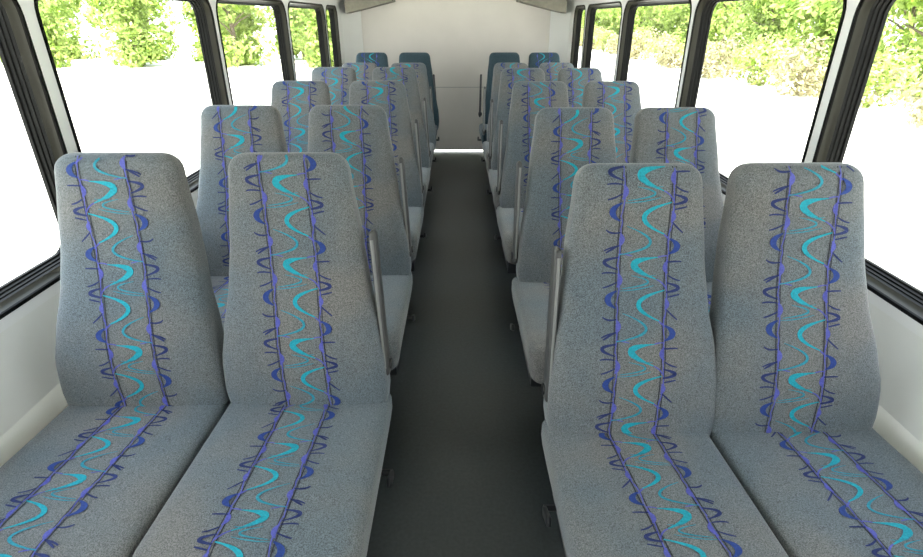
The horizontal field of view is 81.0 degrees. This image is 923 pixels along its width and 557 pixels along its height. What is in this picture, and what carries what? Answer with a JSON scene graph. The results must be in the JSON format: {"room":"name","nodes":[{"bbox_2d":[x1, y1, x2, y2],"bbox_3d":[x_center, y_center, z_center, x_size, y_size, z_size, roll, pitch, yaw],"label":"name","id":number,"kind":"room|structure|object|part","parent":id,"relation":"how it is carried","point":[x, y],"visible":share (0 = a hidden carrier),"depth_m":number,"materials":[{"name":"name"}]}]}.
{"room":"vehicle interior","nodes":[
{"label":"vehicle interior","id":0,"kind":"room"},
{"bbox_2d":[0,0,344,466],"bbox_3d":[-1.143,-0.101,1.542,0.080,1.560,9.285,0,26,0],"label":"wall","id":1,"kind":"structure","parent":0,"point":[31,394],"depth_m":1.44,"materials":[{"name":"white"}]},
{"bbox_2d":[0,0,67,319],"bbox_3d":[-1.165,-0.182,1.029,0.070,0.768,1.108,0,26,0],"label":"window","id":2,"kind":"structure","parent":1,"relation":"in","point":[18,55],"depth_m":1.46,"materials":[{"name":"black metal"}]},
{"bbox_2d":[34,0,229,192],"bbox_3d":[-1.176,-0.699,2.098,0.070,0.768,1.168,0,26,0],"label":"window","id":3,"kind":"structure","parent":1,"relation":"in","point":[202,9],"depth_m":2.50,"materials":[{"name":"black metal"}]},
{"bbox_2d":[216,0,294,104],"bbox_3d":[-1.187,-1.224,3.184,0.070,0.768,1.156,0,26,0],"label":"window","id":4,"kind":"structure","parent":1,"relation":"in","point":[278,7],"depth_m":3.57,"materials":[{"name":"black metal"}]},
{"bbox_2d":[288,1,329,80],"bbox_3d":[-1.198,-1.740,4.251,0.070,0.768,1.126,0,26,0],"label":"window","id":5,"kind":"structure","parent":1,"relation":"in","point":[319,10],"depth_m":4.63,"materials":[{"name":"black metal"}]},
{"bbox_2d":[326,5,341,66],"bbox_3d":[-1.206,-2.112,5.021,0.070,0.768,0.496,0,26,0],"label":"window","id":6,"kind":"structure","parent":1,"relation":"in","point":[332,10],"depth_m":5.16,"materials":[{"name":"black metal"}]},
{"bbox_2d":[340,0,363,62],"bbox_3d":[-1.097,-2.096,5.623,0.165,1.600,0.199,0,26,0],"label":"trim","id":7,"kind":"structure","parent":1,"relation":"attached to","point":[351,23],"depth_m":5.44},
{"bbox_2d":[361,0,550,149],"bbox_3d":[-0.056,-2.307,5.665,2.340,1.898,0.040,0,26,0],"label":"wall","id":8,"kind":"structure","parent":0,"point":[459,37],"depth_m":5.57,"materials":[{"name":"grey"}]},
{"bbox_2d":[344,0,395,13],"bbox_3d":[-0.884,-2.694,5.258,0.450,0.205,0.338,0,26,0],"label":"trim","id":9,"kind":"structure","parent":8,"relation":"attached to","point":[351,6],"depth_m":5.12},
{"bbox_2d":[516,0,566,13],"bbox_3d":[0.776,-2.701,5.271,0.450,0.205,0.338,0,26,0],"label":"trim","id":10,"kind":"structure","parent":8,"relation":"attached to","point":[559,6],"depth_m":5.13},
{"bbox_2d":[367,151,564,556],"bbox_3d":[-0.013,0.619,1.913,2.340,0.060,9.305,0,26,0],"label":"floor","id":11,"kind":"structure","parent":0,"point":[464,450],"depth_m":2.09,"materials":[{"name":"grey plastic"}]},
{"bbox_2d":[0,152,393,556],"bbox_3d":[-0.613,0.313,1.247,0.887,1.072,0.724,0,26,0],"label":"seat","id":12,"kind":"object","parent":11,"relation":"on","point":[179,433],"visible":1,"depth_m":1.31,"materials":[{"name":"grey fabric"},{"name":"blue patterned fabric"},{"name":"dark steel"}]},
{"bbox_2d":[0,400,230,556],"bbox_3d":[-0.841,0.476,1.241,0.422,0.157,0.575,0,26,0],"label":"seat cushion","id":13,"kind":"object","parent":12,"relation":"on","point":[94,481],"depth_m":1.19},
{"bbox_3d":[-0.843,0.054,1.385,0.432,0.726,0.204,0,26,0],"label":"backrest","id":14,"kind":"part","parent":12,"relation":"part of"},
{"bbox_2d":[132,393,391,556],"bbox_3d":[-0.407,0.475,1.244,0.434,0.157,0.575,0,26,0],"label":"seat cushion","id":15,"kind":"object","parent":12,"relation":"on","point":[269,474],"depth_m":1.17,"materials":[{"name":"fabric"}]},
{"bbox_3d":[-0.412,0.052,1.399,0.431,0.725,0.227,0,26,0],"label":"backrest","id":16,"kind":"part","parent":12,"relation":"part of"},
{"bbox_3d":[-0.211,0.067,1.407,0.026,0.387,0.126,-8,27,-15],"label":"armrest","id":17,"kind":"part","parent":12,"relation":"part of","materials":[{"name":"grey plastic"}]},
{"bbox_3d":[-0.207,0.492,1.338,0.076,0.051,0.081,0,26,0],"label":"recline lever","id":18,"kind":"part","parent":12,"relation":"part of","materials":[{"name":"black plastic"}]},
{"bbox_2d":[196,105,414,374],"bbox_3d":[-0.620,-0.029,1.959,0.887,1.067,0.724,0,26,0],"label":"seat","id":19,"kind":"object","parent":11,"relation":"on","point":[360,134],"visible":0.38,"depth_m":2.03,"materials":[{"name":"grey patterned fabric"},{"name":"grey plastic"},{"name":"metal"}]},
{"bbox_2d":[211,276,228,328],"bbox_3d":[-0.849,0.133,1.952,0.422,0.157,0.575,0,26,0],"label":"seat cushion","id":20,"kind":"object","parent":19,"relation":"on","point":[220,284],"depth_m":1.99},
{"bbox_3d":[-0.850,-0.290,2.107,0.432,0.726,0.227,0,26,0],"label":"backrest","id":21,"kind":"part","parent":19,"relation":"part of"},
{"bbox_3d":[-0.419,-0.292,2.110,0.431,0.725,0.227,0,26,0],"label":"backrest","id":22,"kind":"part","parent":19,"relation":"part of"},
{"bbox_2d":[370,272,412,369],"bbox_3d":[-0.415,0.131,1.956,0.434,0.157,0.575,0,26,0],"label":"seat cushion","id":23,"kind":"object","parent":19,"relation":"on","point":[397,286],"depth_m":1.92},
{"bbox_3d":[-0.629,0.145,2.033,0.802,0.225,0.435,0,26,0],"label":"seat frame","id":24,"kind":"part","parent":19,"relation":"part of","materials":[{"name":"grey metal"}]},
{"bbox_3d":[-0.219,-0.277,2.118,0.026,0.387,0.126,-8,27,-15],"label":"armrest","id":25,"kind":"part","parent":19,"relation":"part of","materials":[{"name":"grey plastic"}]},
{"bbox_3d":[-0.214,0.148,2.050,0.076,0.051,0.081,0,26,0],"label":"recline lever","id":26,"kind":"part","parent":19,"relation":"part of","materials":[{"name":"black plastic"}]},
{"bbox_2d":[271,81,425,270],"bbox_3d":[-0.628,-0.403,2.733,0.887,1.067,0.724,0,26,0],"label":"seat","id":27,"kind":"object","parent":11,"relation":"on","point":[294,100],"visible":0.32,"depth_m":2.80,"materials":[{"name":"grey fabric"},{"name":"blue patterned fabric"},{"name":"dark steel"}]},
{"bbox_3d":[-0.858,-0.664,2.881,0.432,0.725,0.227,0,26,0],"label":"backrest","id":28,"kind":"part","parent":27,"relation":"part of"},
{"bbox_3d":[-0.427,-0.666,2.885,0.431,0.725,0.227,0,26,0],"label":"backrest","id":29,"kind":"part","parent":27,"relation":"part of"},
{"bbox_3d":[-0.637,-0.229,2.807,0.802,0.225,0.435,0,26,0],"label":"seat frame","id":30,"kind":"part","parent":27,"relation":"part of","materials":[{"name":"grey metal"}]},
{"bbox_2d":[408,205,423,260],"bbox_3d":[-0.423,-0.243,2.730,0.434,0.157,0.575,0,26,0],"label":"seat cushion","id":31,"kind":"object","parent":27,"relation":"on","point":[416,212],"depth_m":2.67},
{"bbox_3d":[-0.227,-0.651,2.892,0.026,0.387,0.126,-8,27,-15],"label":"armrest","id":32,"kind":"part","parent":27,"relation":"part of","materials":[{"name":"grey plastic"}]},
{"bbox_2d":[311,67,432,206],"bbox_3d":[-0.636,-0.773,3.499,0.887,1.067,0.724,0,26,0],"label":"seat","id":33,"kind":"object","parent":11,"relation":"on","point":[339,80],"visible":0.13,"depth_m":3.56,"materials":[{"name":"grey patterned fabric"},{"name":"grey plastic"},{"name":"metal"}]},
{"bbox_3d":[-0.866,-1.034,3.646,0.432,0.725,0.227,0,26,0],"label":"backrest","id":34,"kind":"part","parent":33,"relation":"part of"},
{"bbox_3d":[-0.435,-1.036,3.650,0.431,0.725,0.227,0,26,0],"label":"backrest","id":35,"kind":"part","parent":33,"relation":"part of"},
{"bbox_2d":[422,167,429,202],"bbox_3d":[-0.430,-0.614,3.495,0.434,0.157,0.575,0,26,0],"label":"seat cushion","id":36,"kind":"object","parent":33,"relation":"on","point":[425,170],"depth_m":3.44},
{"bbox_3d":[-0.234,-1.021,3.657,0.026,0.387,0.126,-8,27,-15],"label":"armrest","id":37,"kind":"part","parent":33,"relation":"part of","materials":[{"name":"grey plastic"}]},
{"bbox_2d":[342,63,436,170],"bbox_3d":[-0.642,-1.136,4.293,0.884,1.029,0.830,0,26,0],"label":"seat","id":38,"kind":"object","parent":11,"relation":"on","point":[364,71],"visible":0.12,"depth_m":4.39,"materials":[{"name":"grey patterned fabric"},{"name":"grey plastic"},{"name":"metal"}]},
{"bbox_3d":[-0.854,-1.386,4.439,0.432,0.706,0.344,0,26,0],"label":"backrest","id":39,"kind":"part","parent":38,"relation":"part of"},
{"bbox_3d":[-0.425,-1.388,4.443,0.431,0.706,0.344,0,26,0],"label":"backrest","id":40,"kind":"part","parent":38,"relation":"part of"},
{"bbox_2d":[429,142,433,167],"bbox_3d":[-0.438,-0.970,4.233,0.434,0.157,0.575,0,26,0],"label":"seat cushion","id":41,"kind":"object","parent":38,"relation":"on","point":[431,143],"depth_m":4.16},
{"bbox_3d":[-0.242,-1.378,4.444,0.022,0.370,0.187,-4,26,-9],"label":"armrest","id":42,"kind":"part","parent":38,"relation":"part of","materials":[{"name":"grey plastic"}]},
{"bbox_2d":[356,52,438,140],"bbox_3d":[-0.649,-1.488,4.975,0.884,1.068,0.724,0,26,0],"label":"seat","id":43,"kind":"object","parent":11,"relation":"on","point":[380,59],"visible":0.17,"depth_m":5.02,"materials":[{"name":"grey patterned fabric"},{"name":"grey plastic"},{"name":"metal"}]},
{"bbox_3d":[-0.859,-1.749,5.123,0.432,0.726,0.227,0,26,0],"label":"backrest","id":44,"kind":"part","parent":43,"relation":"part of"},
{"bbox_3d":[-0.430,-1.750,5.127,0.431,0.725,0.227,0,26,0],"label":"backrest","id":45,"kind":"part","parent":43,"relation":"part of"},
{"bbox_2d":[477,52,559,147],"bbox_3d":[0.594,-1.492,4.985,0.890,1.067,0.724,0,26,0],"label":"seat","id":46,"kind":"object","parent":11,"relation":"on","point":[535,58],"visible":0.16,"depth_m":5.03,"materials":[{"name":"grey patterned fabric"},{"name":"grey plastic"},{"name":"metal"}]},
{"bbox_3d":[0.179,-1.737,5.137,0.021,0.387,0.123,3,26,6],"label":"armrest","id":47,"kind":"part","parent":46,"relation":"part of","materials":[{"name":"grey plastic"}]},
{"bbox_2d":[479,123,487,143],"bbox_3d":[0.376,-1.331,4.978,0.409,0.157,0.575,0,26,0],"label":"seat cushion","id":48,"kind":"object","parent":46,"relation":"on","point":[483,137],"depth_m":4.82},
{"bbox_3d":[0.415,-1.753,5.133,0.423,0.725,0.227,0,26,0],"label":"backrest","id":49,"kind":"part","parent":46,"relation":"part of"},
{"bbox_3d":[0.824,-1.755,5.137,0.426,0.725,0.227,0,26,0],"label":"backrest","id":50,"kind":"part","parent":46,"relation":"part of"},
{"bbox_2d":[481,62,573,177],"bbox_3d":[0.600,-1.141,4.303,0.888,1.030,0.830,0,26,0],"label":"seat","id":51,"kind":"object","parent":11,"relation":"on","point":[550,70],"visible":0.16,"depth_m":4.40,"materials":[{"name":"grey patterned fabric"},{"name":"grey plastic"},{"name":"metal"}]},
{"bbox_3d":[0.187,-1.380,4.448,0.020,0.370,0.185,1,26,3],"label":"armrest","id":52,"kind":"part","parent":51,"relation":"part of","materials":[{"name":"grey plastic"}]},
{"bbox_2d":[483,141,492,169],"bbox_3d":[0.384,-0.974,4.240,0.409,0.157,0.575,0,26,0],"label":"seat cushion","id":53,"kind":"object","parent":51,"relation":"on","point":[486,143],"depth_m":4.11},
{"bbox_3d":[0.421,-1.391,4.449,0.423,0.706,0.344,0,26,0],"label":"backrest","id":54,"kind":"part","parent":51,"relation":"part of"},
{"bbox_3d":[0.829,-1.393,4.453,0.426,0.706,0.344,0,26,0],"label":"backrest","id":55,"kind":"part","parent":51,"relation":"part of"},
{"bbox_2d":[487,68,601,216],"bbox_3d":[0.599,-0.744,3.437,0.868,1.067,0.724,0,26,0],"label":"seat","id":56,"kind":"object","parent":11,"relation":"on","point":[575,79],"visible":0.23,"depth_m":3.49,"materials":[{"name":"grey patterned fabric"},{"name":"grey plastic"},{"name":"metal"}]},
{"bbox_3d":[0.195,-0.988,3.589,0.021,0.387,0.123,3,26,6],"label":"armrest","id":57,"kind":"part","parent":56,"relation":"part of","materials":[{"name":"grey plastic"}]},
{"bbox_2d":[489,169,501,206],"bbox_3d":[0.392,-0.582,3.430,0.409,0.157,0.575,0,26,0],"label":"seat cushion","id":58,"kind":"object","parent":56,"relation":"on","point":[492,172],"depth_m":3.33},
{"bbox_3d":[0.411,-1.005,3.585,0.423,0.725,0.227,0,26,0],"label":"backrest","id":59,"kind":"part","parent":56,"relation":"part of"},
{"bbox_3d":[0.817,-1.006,3.588,0.426,0.725,0.227,0,26,0],"label":"backrest","id":60,"kind":"part","parent":56,"relation":"part of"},
{"bbox_2d":[494,81,641,272],"bbox_3d":[0.606,-0.395,2.717,0.868,1.067,0.724,0,26,0],"label":"seat","id":61,"kind":"object","parent":11,"relation":"on","point":[622,98],"visible":0.25,"depth_m":2.78,"materials":[{"name":"grey fabric"}]},
{"bbox_3d":[0.203,-0.640,2.869,0.021,0.387,0.123,3,26,6],"label":"armrest","id":62,"kind":"part","parent":61,"relation":"part of","materials":[{"name":"grey plastic"}]},
{"bbox_3d":[0.611,-0.221,2.790,0.774,0.225,0.435,0,26,0],"label":"seat frame","id":63,"kind":"part","parent":61,"relation":"part of","materials":[{"name":"grey metal"}]},
{"bbox_2d":[496,206,523,264],"bbox_3d":[0.399,-0.234,2.710,0.409,0.157,0.575,0,26,0],"label":"seat cushion","id":64,"kind":"object","parent":61,"relation":"on","point":[505,214],"depth_m":2.64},
{"bbox_3d":[0.419,-0.656,2.865,0.423,0.725,0.227,0,26,0],"label":"backrest","id":65,"kind":"part","parent":61,"relation":"part of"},
{"bbox_3d":[0.825,-0.658,2.868,0.426,0.725,0.227,0,26,0],"label":"backrest","id":66,"kind":"part","parent":61,"relation":"part of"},
{"bbox_2d":[510,107,723,386],"bbox_3d":[0.614,-0.004,1.906,0.868,1.067,0.724,0,26,0],"label":"seat","id":67,"kind":"object","parent":11,"relation":"on","point":[565,140],"visible":0.36,"depth_m":1.98,"materials":[{"name":"grey patterned fabric"},{"name":"grey plastic"},{"name":"metal"}]},
{"bbox_3d":[0.218,0.177,1.990,0.076,0.051,0.081,0,26,0],"label":"recline lever","id":68,"kind":"part","parent":67,"relation":"part of","materials":[{"name":"black plastic"}]},
{"bbox_3d":[0.211,-0.248,2.058,0.021,0.387,0.123,3,26,6],"label":"armrest","id":69,"kind":"part","parent":67,"relation":"part of","materials":[{"name":"grey plastic"}]},
{"bbox_3d":[0.619,0.171,1.980,0.774,0.225,0.435,0,26,0],"label":"seat frame","id":70,"kind":"part","parent":67,"relation":"part of","materials":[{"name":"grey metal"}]},
{"bbox_2d":[512,277,549,383],"bbox_3d":[0.407,0.158,1.899,0.409,0.157,0.575,0,26,0],"label":"seat cushion","id":71,"kind":"object","parent":67,"relation":"on","point":[530,295],"depth_m":1.83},
{"bbox_3d":[0.427,-0.265,2.054,0.423,0.725,0.227,0,26,0],"label":"backrest","id":72,"kind":"part","parent":67,"relation":"part of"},
{"bbox_3d":[0.833,-0.267,2.058,0.426,0.725,0.227,0,26,0],"label":"backrest","id":73,"kind":"part","parent":67,"relation":"part of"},
{"bbox_2d":[706,282,711,309],"bbox_3d":[0.827,0.156,1.903,0.419,0.157,0.575,0,26,0],"label":"seat cushion","id":74,"kind":"object","parent":67,"relation":"on","point":[709,284],"depth_m":1.99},
{"bbox_2d":[541,162,922,556],"bbox_3d":[0.616,0.357,1.153,0.856,1.072,0.724,0,26,0],"label":"seat","id":75,"kind":"object","parent":11,"relation":"on","point":[673,425],"visible":1,"depth_m":1.24,"materials":[{"name":"grey fabric"}]},
{"bbox_3d":[0.226,0.540,1.238,0.076,0.051,0.081,0,26,0],"label":"recline lever","id":76,"kind":"part","parent":75,"relation":"part of","materials":[{"name":"black plastic"}]},
{"bbox_3d":[0.219,0.115,1.306,0.021,0.387,0.123,3,26,6],"label":"armrest","id":77,"kind":"part","parent":75,"relation":"part of","materials":[{"name":"grey plastic"}]},
{"bbox_3d":[0.627,0.534,1.228,0.774,0.225,0.435,0,26,0],"label":"seat frame","id":78,"kind":"part","parent":75,"relation":"part of","materials":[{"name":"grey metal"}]},
{"bbox_3d":[0.422,0.099,1.303,0.423,0.725,0.227,0,26,0],"label":"backrest","id":79,"kind":"part","parent":75,"relation":"part of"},
{"bbox_2d":[541,419,788,556],"bbox_3d":[0.415,0.521,1.148,0.409,0.157,0.575,0,26,0],"label":"seat cushion","id":80,"kind":"object","parent":75,"relation":"on","point":[624,487],"depth_m":1.15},
{"bbox_3d":[0.818,0.097,1.296,0.431,0.727,0.204,0,26,0],"label":"backrest","id":81,"kind":"part","parent":75,"relation":"part of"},
{"bbox_2d":[710,428,922,556],"bbox_3d":[0.835,0.520,1.151,0.419,0.157,0.575,0,26,0],"label":"seat cushion","id":82,"kind":"object","parent":75,"relation":"on","point":[821,492],"depth_m":1.16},
{"bbox_2d":[567,0,922,472],"bbox_3d":[1.117,-0.110,1.560,0.080,1.560,9.285,0,26,0],"label":"wall","id":83,"kind":"structure","parent":0,"point":[898,337],"depth_m":1.40,"materials":[{"name":"white"}]},
{"bbox_2d":[548,0,571,62],"bbox_3d":[0.987,-2.104,5.640,0.165,1.600,0.199,0,26,0],"label":"trim","id":84,"kind":"structure","parent":83,"relation":"attached to","point":[559,22],"depth_m":5.46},
{"bbox_2d":[570,5,585,67],"bbox_3d":[1.106,-2.121,5.040,0.070,0.768,0.496,0,26,0],"label":"window","id":85,"kind":"structure","parent":83,"relation":"in","point":[579,9],"depth_m":5.17,"materials":[{"name":"black metal"}]},
{"bbox_2d":[582,1,621,80],"bbox_3d":[1.113,-1.755,4.284,0.070,0.768,1.096,0,26,0],"label":"window","id":86,"kind":"structure","parent":83,"relation":"in","point":[592,8],"depth_m":4.65,"materials":[{"name":"glass"},{"name":"black metal"},{"name":"black rubber"}]},
{"bbox_2d":[616,0,691,106],"bbox_3d":[1.124,-1.246,3.230,0.070,0.768,1.156,0,26,0],"label":"window","id":87,"kind":"structure","parent":83,"relation":"in","point":[631,6],"depth_m":3.62,"materials":[{"name":"glass"},{"name":"black metal"},{"name":"black rubber"}]},
{"bbox_2d":[679,0,846,194],"bbox_3d":[1.135,-0.738,2.179,0.070,0.768,1.091,0,26,0],"label":"window","id":88,"kind":"structure","parent":83,"relation":"in","point":[704,10],"depth_m":2.55,"materials":[{"name":"glass"},{"name":"black metal"},{"name":"black rubber"}]},
{"bbox_2d":[812,0,922,324],"bbox_3d":[1.146,-0.240,1.148,0.070,0.768,1.111,0,26,0],"label":"window","id":89,"kind":"structure","parent":83,"relation":"in","point":[870,16],"depth_m":1.54,"materials":[{"name":"glass"},{"name":"black metal"},{"name":"black rubber"}]},
{"label":"outside","id":90,"kind":"structure","parent":0,"visible":0},
{"bbox_2d":[0,30,922,290],"bbox_3d":[-0.348,-15.356,37.004,180.000,0.001,160.000,0,26,0],"label":"ground","id":91,"kind":"structure","parent":90,"point":[155,107],"depth_m":12.54,"materials":[{"name":"white"}]},
{"bbox_2d":[0,0,83,67],"bbox_3d":[-21.750,-12.703,27.014,4.197,4.152,4.063,8,27,15],"label":"leafy tree","id":92,"kind":"object","parent":91,"relation":"on","point":[55,36],"visible":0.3,"depth_m":27.19,"materials":[{"name":"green plant"}]},
{"bbox_2d":[39,0,101,59],"bbox_3d":[-24.106,-15.114,31.427,4.382,4.688,4.109,-18,31,-33],"label":"leafy tree","id":93,"kind":"object","parent":91,"relation":"on","point":[77,52],"visible":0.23,"depth_m":32.09,"materials":[{"name":"green plant"}]},
{"bbox_2d":[77,0,173,67],"bbox_3d":[-16.718,-12.781,27.251,3.822,4.089,3.584,11,28,22],"label":"leafy tree","id":94,"kind":"object","parent":91,"relation":"on","point":[141,50],"visible":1,"depth_m":26.80,"materials":[{"name":"green plant"}]},
{"bbox_2d":[96,0,180,59],"bbox_3d":[-19.022,-15.471,31.594,4.204,5.222,4.726,-2,26,-4],"label":"leafy tree","id":95,"kind":"object","parent":91,"relation":"on","point":[162,23],"visible":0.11,"depth_m":31.99,"materials":[{"name":"green plant"}]},
{"bbox_2d":[179,1,261,61],"bbox_3d":[-14.156,-15.075,31.649,4.309,4.403,4.451,7,27,13],"label":"leafy tree","id":96,"kind":"object","parent":91,"relation":"on","point":[186,10],"visible":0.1,"depth_m":30.84,"materials":[{"name":"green plant"}]},
{"bbox_2d":[188,3,275,67],"bbox_3d":[-11.704,-13.022,27.165,3.729,4.632,4.192,13,29,25],"label":"leafy tree","id":97,"kind":"object","parent":91,"relation":"on","point":[238,53],"visible":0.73,"depth_m":27.42,"materials":[{"name":"green plant"}]},
{"bbox_2d":[264,6,312,59],"bbox_3d":[-9.453,-15.169,31.693,4.251,4.548,3.986,-17,30,-31],"label":"leafy tree","id":98,"kind":"object","parent":91,"relation":"on","point":[297,49],"visible":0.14,"depth_m":31.50,"materials":[{"name":"green plant"}]},
{"bbox_2d":[289,8,333,67],"bbox_3d":[-6.724,-12.838,27.355,4.141,4.096,4.009,20,32,35],"label":"leafy tree","id":99,"kind":"object","parent":91,"relation":"on","point":[309,36],"visible":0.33,"depth_m":26.75,"materials":[{"name":"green plant"}]},
{"bbox_2d":[581,10,603,28],"bbox_3d":[13.877,-26.910,55.817,3.786,4.703,4.256,-8,27,-17],"label":"leafy tree","id":100,"kind":"object","parent":91,"relation":"on","point":[583,13],"visible":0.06,"depth_m":55.79,"materials":[{"name":"green plant"}]},
{"bbox_2d":[580,27,605,42],"bbox_3d":[10.729,-19.848,44.441,2.409,1.694,1.951,1,26,2],"label":"bush","id":101,"kind":"object","parent":91,"relation":"on","point":[581,34],"visible":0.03,"depth_m":44.53,"materials":[{"name":"yellow plant"}]},
{"bbox_2d":[592,26,605,49],"bbox_3d":[10.542,-18.774,42.158,1.963,1.729,2.216,18,31,33],"label":"bush","id":102,"kind":"object","parent":91,"relation":"on","point":[599,30],"visible":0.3,"depth_m":41.92,"materials":[{"name":"green plant"}]},
{"bbox_2d":[593,28,617,51],"bbox_3d":[10.393,-17.418,39.426,2.394,1.683,1.938,21,33,37],"label":"bush","id":103,"kind":"object","parent":91,"relation":"on","point":[605,37],"visible":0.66,"depth_m":39.09,"materials":[{"name":"yellow plant"}]},
{"bbox_2d":[594,9,618,37],"bbox_3d":[14.178,-24.628,51.637,3.700,4.200,3.986,-7,27,-14],"label":"leafy tree","id":104,"kind":"object","parent":91,"relation":"on","point":[603,19],"visible":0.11,"depth_m":51.28,"materials":[{"name":"green plant"}]},
{"bbox_2d":[604,32,634,53],"bbox_3d":[10.945,-16.305,37.169,2.081,1.624,1.843,6,26,12],"label":"bush","id":105,"kind":"object","parent":91,"relation":"on","point":[613,46],"visible":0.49,"depth_m":37.17,"materials":[{"name":"green plant"}]},
{"bbox_2d":[603,8,647,37],"bbox_3d":[13.997,-22.425,47.310,3.896,3.981,4.024,-20,32,-36],"label":"leafy tree","id":106,"kind":"object","parent":91,"relation":"on","point":[612,16],"visible":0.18,"depth_m":46.60,"materials":[{"name":"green plant"}]},
{"bbox_2d":[615,7,651,48],"bbox_3d":[14.161,-20.490,42.753,3.625,4.503,4.075,-11,28,-22],"label":"leafy tree","id":107,"kind":"object","parent":91,"relation":"on","point":[638,21],"visible":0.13,"depth_m":42.61,"materials":[{"name":"green plant"}]},
{"bbox_2d":[630,27,652,56],"bbox_3d":[11.036,-15.076,34.412,2.615,1.839,2.118,-20,32,-35],"label":"bush","id":108,"kind":"object","parent":91,"relation":"on","point":[639,30],"visible":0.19,"depth_m":34.09,"materials":[{"name":"yellow plant"}]},
{"bbox_2d":[630,26,660,59],"bbox_3d":[10.714,-13.991,32.122,2.382,1.858,2.109,15,29,28],"label":"bush","id":109,"kind":"object","parent":91,"relation":"on","point":[634,50],"visible":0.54,"depth_m":31.95,"materials":[{"name":"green plant"}]},
{"bbox_2d":[634,5,683,51],"bbox_3d":[14.313,-18.269,38.524,3.950,4.161,3.666,17,31,31],"label":"leafy tree","id":110,"kind":"object","parent":91,"relation":"on","point":[660,27],"visible":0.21,"depth_m":38.24,"materials":[{"name":"green plant"}]},
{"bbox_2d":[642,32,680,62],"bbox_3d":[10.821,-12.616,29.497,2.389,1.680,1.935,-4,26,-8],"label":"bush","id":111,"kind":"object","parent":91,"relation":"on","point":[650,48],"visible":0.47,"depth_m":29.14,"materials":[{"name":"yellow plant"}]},
{"bbox_2d":[653,31,683,67],"bbox_3d":[10.396,-11.462,27.088,1.907,1.680,2.154,-11,28,-21],"label":"bush","id":112,"kind":"object","parent":91,"relation":"on","point":[665,59],"visible":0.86,"depth_m":26.84,"materials":[{"name":"green plant"}]},
{"bbox_2d":[654,4,689,55],"bbox_3d":[14.170,-15.915,33.808,4.059,4.016,3.930,-9,27,-18],"label":"leafy tree","id":113,"kind":"object","parent":91,"relation":"on","point":[680,13],"visible":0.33,"depth_m":33.59,"materials":[{"name":"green plant"}]},
{"bbox_2d":[678,33,724,60],"bbox_3d":[10.956,-10.296,24.631,2.475,1.740,2.004,-4,26,-9],"label":"bush","id":114,"kind":"object","parent":91,"relation":"on","point":[682,44],"visible":0.11,"depth_m":24.54,"materials":[{"name":"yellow plant"}]},
{"bbox_2d":[701,32,747,78],"bbox_3d":[10.717,-9.252,22.364,2.328,1.816,2.062,-8,27,-16],"label":"bush","id":115,"kind":"object","parent":91,"relation":"on","point":[711,67],"visible":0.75,"depth_m":22.18,"materials":[{"name":"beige plant"}]},
{"bbox_2d":[708,0,755,63],"bbox_3d":[14.534,-14.045,29.355,4.131,4.565,3.675,-12,28,-23],"label":"leafy tree","id":116,"kind":"object","parent":91,"relation":"on","point":[721,17],"visible":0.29,"depth_m":28.57,"materials":[{"name":"green plant"}]},
{"bbox_2d":[714,10,750,42],"bbox_3d":[19.011,-17.604,36.039,4.697,5.190,4.178,10,27,19],"label":"leafy tree","id":117,"kind":"object","parent":91,"relation":"on","point":[747,10],"visible":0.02,"depth_m":35.87,"materials":[{"name":"green plant"}]},
{"bbox_2d":[731,33,791,85],"bbox_3d":[10.855,-7.901,19.555,2.134,1.853,2.635,20,33,36],"label":"bush","id":118,"kind":"object","parent":91,"relation":"on","point":[749,54],"visible":0.8,"depth_m":19.60,"materials":[{"name":"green plant"}]},
{"bbox_2d":[744,7,805,47],"bbox_3d":[19.069,-15.251,31.630,4.453,4.763,4.176,-6,26,-11],"label":"leafy tree","id":119,"kind":"object","parent":91,"relation":"on","point":[789,37],"visible":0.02,"depth_m":31.39,"materials":[{"name":"green plant"}]},
{"bbox_2d":[726,0,827,69],"bbox_3d":[14.504,-11.774,25.163,3.827,4.094,3.589,-5,26,-11],"label":"leafy tree","id":120,"kind":"object","parent":91,"relation":"on","point":[769,20],"visible":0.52,"depth_m":24.92,"materials":[{"name":"green plant"}]},
{"bbox_2d":[769,33,828,97],"bbox_3d":[11.001,-6.847,17.350,2.102,1.852,2.374,9,27,18],"label":"bush","id":121,"kind":"object","parent":91,"relation":"on","point":[806,81],"visible":0.94,"depth_m":17.14,"materials":[{"name":"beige plant"}]},
{"bbox_2d":[776,0,896,82],"bbox_3d":[14.366,-9.656,20.795,3.988,4.075,4.119,17,31,32],"label":"leafy tree","id":122,"kind":"object","parent":91,"relation":"on","point":[828,17],"visible":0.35,"depth_m":20.32,"materials":[{"name":"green plant"}]},
{"bbox_2d":[790,0,898,53],"bbox_3d":[19.177,-12.984,27.169,4.596,4.546,4.449,-16,30,-30],"label":"leafy tree","id":123,"kind":"object","parent":91,"relation":"on","point":[794,41],"visible":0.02,"depth_m":27.73,"materials":[{"name":"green plant"}]},
{"bbox_2d":[860,47,922,107],"bbox_3d":[11.271,-5.435,14.680,1.895,1.646,2.340,-1,26,-2],"label":"bush","id":124,"kind":"object","parent":91,"relation":"on","point":[885,70],"visible":0.47,"depth_m":14.56,"materials":[{"name":"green plant"}]},
{"bbox_2d":[866,0,922,96],"bbox_3d":[14.698,-7.769,16.345,3.696,4.590,4.154,-15,30,-28],"label":"leafy tree","id":125,"kind":"object","parent":91,"relation":"on","point":[910,4],"visible":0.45,"depth_m":16.89,"materials":[{"name":"green plant"}]},
{"bbox_2d":[878,0,922,73],"bbox_3d":[19.214,-11.146,22.814,4.080,5.068,4.586,-8,27,-16],"label":"leafy tree","id":126,"kind":"object","parent":91,"relation":"on","point":[902,30],"visible":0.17,"depth_m":22.86,"materials":[{"name":"green plant"}]},
{"bbox_2d":[902,78,922,128],"bbox_3d":[11.008,-4.170,11.946,1.964,1.730,2.218,19,32,34],"label":"bush","id":127,"kind":"object","parent":91,"relation":"on","point":[916,108],"visible":1,"depth_m":12.52,"materials":[{"name":"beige plant"}]}
]}

